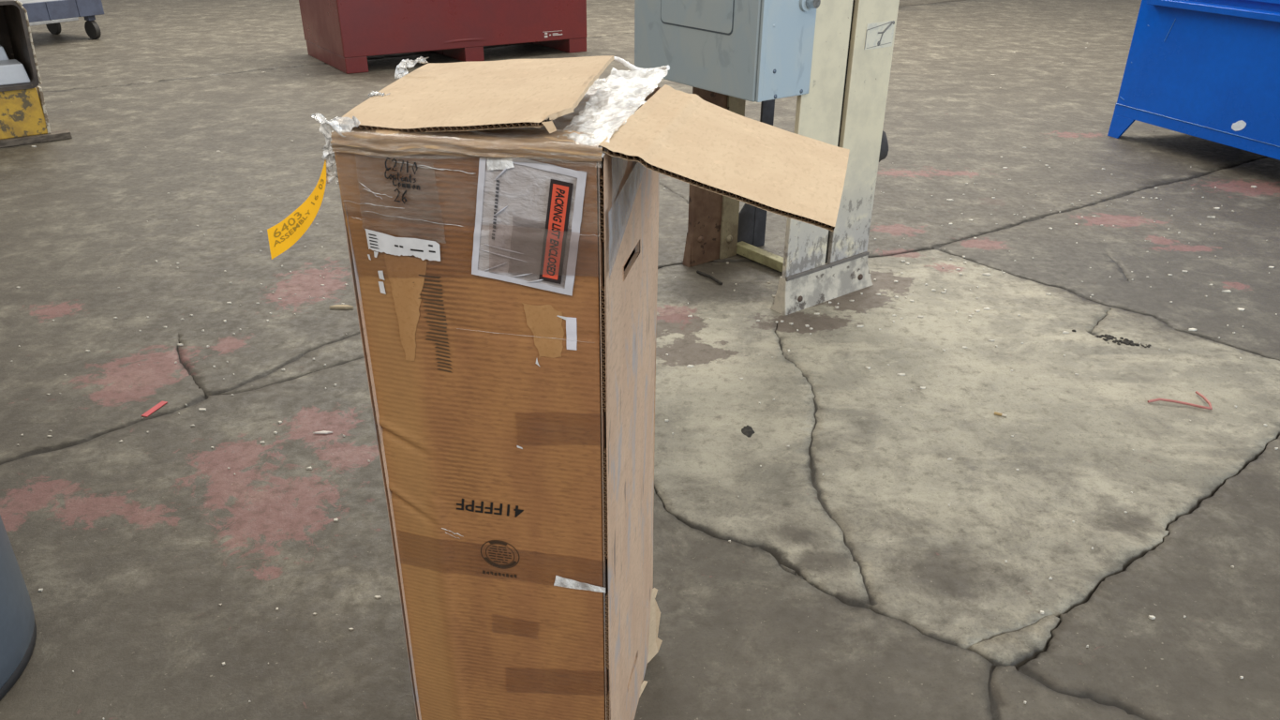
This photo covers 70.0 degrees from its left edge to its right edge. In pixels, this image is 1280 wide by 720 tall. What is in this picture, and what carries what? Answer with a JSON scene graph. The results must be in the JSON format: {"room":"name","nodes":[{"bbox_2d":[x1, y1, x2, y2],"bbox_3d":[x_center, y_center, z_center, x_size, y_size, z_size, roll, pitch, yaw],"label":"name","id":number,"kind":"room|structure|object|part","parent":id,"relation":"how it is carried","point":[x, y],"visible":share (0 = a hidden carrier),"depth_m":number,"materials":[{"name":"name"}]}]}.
{"room":"warehouse","nodes":[
{"label":"warehouse","id":0,"kind":"room"},
{"bbox_2d":[0,0,1279,719],"bbox_3d":[0.043,-4.905,12.942,32.000,0.166,32.500,1,27,0],"label":"floor","id":1,"kind":"structure","parent":0,"point":[883,543],"depth_m":2.98,"materials":[{"name":"concrete"}]},
{"bbox_2d":[0,515,36,699],"bbox_3d":[-1.617,0.279,1.710,0.676,0.910,0.676,1,27,0],"label":"drum","id":2,"kind":"object","parent":1,"relation":"on","point":[18,626],"visible":1,"depth_m":1.92,"materials":[{"name":"plastic"}]},
{"bbox_2d":[0,0,72,148],"bbox_3d":[-4.496,-1.791,5.728,1.312,0.859,0.752,-21,34,-35],"label":"tub","id":3,"kind":"object","parent":1,"relation":"on","point":[23,116],"visible":0.87,"depth_m":5.86,"materials":[{"name":"metal"}]},
{"bbox_2d":[0,44,9,60],"bbox_3d":[-4.407,-1.925,5.919,0.544,0.196,0.330,-21,34,-35],"label":"tray","id":4,"kind":"object","parent":3,"relation":"in","point":[3,55],"visible":0.35,"depth_m":5.92,"materials":[{"name":"plastic"}]},
{"bbox_2d":[0,59,29,85],"bbox_3d":[-4.166,-1.798,5.761,0.501,0.118,0.225,-21,34,-35],"label":"tray","id":5,"kind":"object","parent":3,"relation":"in","point":[12,71],"visible":1,"depth_m":5.78,"materials":[{"name":"plastic"}]},
{"bbox_3d":[-3.876,-1.626,5.941,0.037,0.291,0.074,-21,34,-35],"label":"edge post","id":6,"kind":"part","parent":3,"relation":"part of","materials":[{"name":"paint"}]},
{"bbox_2d":[14,0,104,39],"bbox_3d":[-6.598,-3.446,9.373,0.906,0.425,1.780,14,30,25],"label":"cart","id":7,"kind":"object","parent":1,"relation":"on","point":[51,13],"visible":0.82,"depth_m":9.53,"materials":[{"name":"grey metal"}]},
{"bbox_3d":[-6.280,-3.303,9.063,0.014,0.030,1.480,14,30,25],"label":"rail","id":8,"kind":"part","parent":7,"relation":"part of","materials":[{"name":"grey metal"}]},
{"bbox_3d":[-6.212,-3.458,9.134,0.020,0.180,1.780,14,30,25],"label":"skirt panel","id":9,"kind":"part","parent":7,"relation":"part of","materials":[{"name":"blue metal"}]},
{"bbox_2d":[141,401,167,416],"bbox_3d":[-1.559,0.157,2.935,0.022,0.003,0.096,7,28,12],"label":"scrap","id":10,"kind":"object","parent":1,"relation":"on","point":[160,404],"visible":1,"depth_m":2.93,"materials":[{"name":"plastic"}]},
{"bbox_2d":[313,430,332,433],"bbox_3d":[-0.976,0.223,2.816,0.058,0.004,0.013,1,27,0],"label":"chip","id":11,"kind":"object","parent":1,"relation":"on","point":[322,431],"visible":1,"depth_m":2.81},
{"bbox_2d":[329,304,353,309],"bbox_3d":[-1.191,-0.212,3.650,0.095,0.009,0.022,1,27,0],"label":"chip","id":12,"kind":"object","parent":1,"relation":"on","point":[344,306],"visible":1,"depth_m":3.64,"materials":[{"name":"beige wood"}]},
{"bbox_2d":[298,0,586,74],"bbox_3d":[-1.922,-3.567,9.026,2.560,1.030,1.300,-16,32,-29],"label":"bin","id":13,"kind":"object","parent":1,"relation":"on","point":[340,34],"visible":0.99,"depth_m":8.55,"materials":[{"name":"metal"}]},
{"bbox_2d":[311,55,849,719],"bbox_3d":[-0.052,0.158,1.579,0.705,1.269,0.482,5,28,9],"label":"carton","id":14,"kind":"object","parent":1,"relation":"on","point":[501,216],"visible":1,"depth_m":1.31,"materials":[{"name":"cardboard"}]},
{"bbox_2d":[267,153,329,259],"bbox_3d":[-0.448,-0.204,1.207,0.104,0.149,0.022,-3,27,-6],"label":"tag","id":15,"kind":"object","parent":14,"relation":"hanging from","point":[281,236],"visible":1,"depth_m":1.22,"materials":[{"name":"yellow paper"}]},
{"bbox_3d":[-0.357,0.162,1.625,0.011,1.216,0.415,5,28,9],"label":"panel","id":16,"kind":"part","parent":14,"relation":"part of","materials":[{"name":"brown cardboard"}]},
{"bbox_2d":[368,233,435,253],"bbox_3d":[-0.315,-0.154,1.211,0.093,0.021,0.003,5,28,9],"label":"print","id":17,"kind":"object","parent":14,"relation":"on","point":[368,233],"depth_m":1.21},
{"bbox_2d":[413,274,452,372],"bbox_3d":[-0.287,-0.050,1.263,0.050,0.146,0.002,5,28,9],"label":"print","id":18,"kind":"object","parent":14,"relation":"attached to","point":[432,293],"depth_m":1.26},
{"bbox_3d":[-0.226,0.268,1.421,0.346,1.216,0.018,5,28,9],"label":"panel","id":19,"kind":"part","parent":14,"relation":"part of","materials":[{"name":"brown cardboard"}]},
{"bbox_2d":[491,179,499,239],"bbox_3d":[-0.184,-0.191,1.164,0.016,0.079,0.002,5,28,9],"label":"print","id":20,"kind":"object","parent":14,"relation":"on","point":[496,206],"depth_m":1.16},
{"bbox_3d":[-0.146,0.086,1.776,0.355,1.216,0.006,5,28,9],"label":"panel","id":21,"kind":"part","parent":14,"relation":"part of","materials":[{"name":"beige cardboard"}]},
{"bbox_3d":[-0.012,0.194,1.568,0.013,1.216,0.415,5,28,9],"label":"panel","id":22,"kind":"part","parent":14,"relation":"part of","materials":[{"name":"beige cardboard"}]},
{"bbox_2d":[696,269,722,284],"bbox_3d":[0.301,-0.359,3.954,0.015,0.016,0.168,-18,32,-31],"label":"rod","id":23,"kind":"object","parent":1,"relation":"on","point":[697,271],"visible":1,"depth_m":3.95,"materials":[{"name":"black metal"}]},
{"bbox_2d":[741,425,754,437],"bbox_3d":[0.336,0.223,2.845,0.046,0.004,0.083,-5,28,-11],"label":"clump","id":24,"kind":"object","parent":1,"relation":"on","point":[748,430],"visible":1,"depth_m":2.84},
{"bbox_2d":[682,0,899,314],"bbox_3d":[0.577,-2.249,3.065,0.536,4.206,0.744,-19,33,-33],"label":"steel column","id":25,"kind":"structure","parent":1,"relation":"on","point":[844,104],"depth_m":3.60,"materials":[{"name":"metal"}]},
{"bbox_3d":[0.217,-0.491,4.066,0.034,0.154,0.046,-19,33,-33],"label":"foot plate","id":26,"kind":"part","parent":25,"relation":"part of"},
{"bbox_3d":[0.313,-2.308,3.168,0.175,4.200,0.012,-19,33,-33],"label":"plate","id":27,"kind":"part","parent":25,"relation":"part of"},
{"bbox_2d":[634,0,820,102],"bbox_3d":[0.318,-1.514,3.200,0.287,1.063,0.761,-18,33,-32],"label":"enclosure","id":28,"kind":"object","parent":25,"relation":"attached to","point":[758,51],"visible":0.97,"depth_m":3.18,"materials":[{"name":"paint"}]},
{"bbox_3d":[0.200,-1.499,3.120,0.004,0.691,0.398,-18,33,-32],"label":"raised panel","id":29,"kind":"part","parent":28,"relation":"part of","materials":[{"name":"grey metal"}]},
{"bbox_3d":[0.196,-1.490,3.155,0.024,1.059,0.700,-18,33,-32],"label":"enclosure door","id":30,"kind":"part","parent":28,"relation":"part of","materials":[{"name":"paint"}]},
{"bbox_3d":[0.564,-1.209,3.084,0.060,0.060,0.012,-18,33,-32],"label":"knob","id":31,"kind":"part","parent":28,"relation":"part of","materials":[{"name":"paint"}]},
{"bbox_3d":[0.583,-1.203,3.072,0.042,0.042,0.032,-18,33,-32],"label":"conduit knob","id":32,"kind":"part","parent":28,"relation":"part of","materials":[{"name":"silver metal"}]},
{"bbox_3d":[0.574,-2.402,3.356,0.075,4.200,0.012,-19,33,-33],"label":"leg","id":33,"kind":"part","parent":25,"relation":"part of","materials":[{"name":"paint"}]},
{"bbox_3d":[0.761,-0.326,3.767,0.536,0.148,0.092,-19,33,-33],"label":"foot plate","id":34,"kind":"part","parent":25,"relation":"part of","materials":[{"name":"beige paint"}]},
{"bbox_3d":[0.764,-2.191,2.808,0.170,4.070,0.006,-19,33,-33],"label":"slot plate","id":35,"kind":"part","parent":25,"relation":"part of","materials":[{"name":"metal"}]},
{"bbox_2d":[878,130,888,162],"bbox_3d":[0.970,-0.873,3.722,0.110,0.152,0.090,-19,33,-33],"label":"fitting","id":36,"kind":"object","parent":25,"relation":"attached to","point":[884,150],"visible":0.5,"depth_m":3.69,"materials":[{"name":"metal"}]},
{"bbox_2d":[994,411,1007,416],"bbox_3d":[1.160,0.175,2.940,0.038,0.009,0.010,14,30,25],"label":"cigarette butt","id":37,"kind":"object","parent":1,"relation":"on","point":[995,412],"visible":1,"depth_m":2.94,"materials":[{"name":"paper"}]},
{"bbox_2d":[1071,329,1151,347],"bbox_3d":[1.778,-0.079,3.449,0.275,0.008,0.080,14,30,24],"label":"crumbs","id":38,"kind":"object","parent":1,"relation":"on","point":[1125,341],"visible":1,"depth_m":3.43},
{"bbox_2d":[1147,390,1212,409],"bbox_3d":[1.778,0.132,3.022,0.198,0.018,0.117,1,27,0],"label":"wire","id":39,"kind":"object","parent":1,"relation":"on","point":[1197,392],"visible":1,"depth_m":3.01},
{"bbox_2d":[1107,0,1279,160],"bbox_3d":[4.212,-1.579,5.326,1.358,0.985,2.306,-9,29,-17],"label":"dumpster","id":40,"kind":"object","parent":1,"relation":"on","point":[1207,69],"visible":1,"depth_m":5.55,"materials":[{"name":"paint"}]},
{"bbox_3d":[3.282,-1.581,6.226,0.018,0.150,0.189,-9,29,-17],"label":"leg","id":41,"kind":"part","parent":40,"relation":"part of","materials":[{"name":"blue paint"}]}
]}

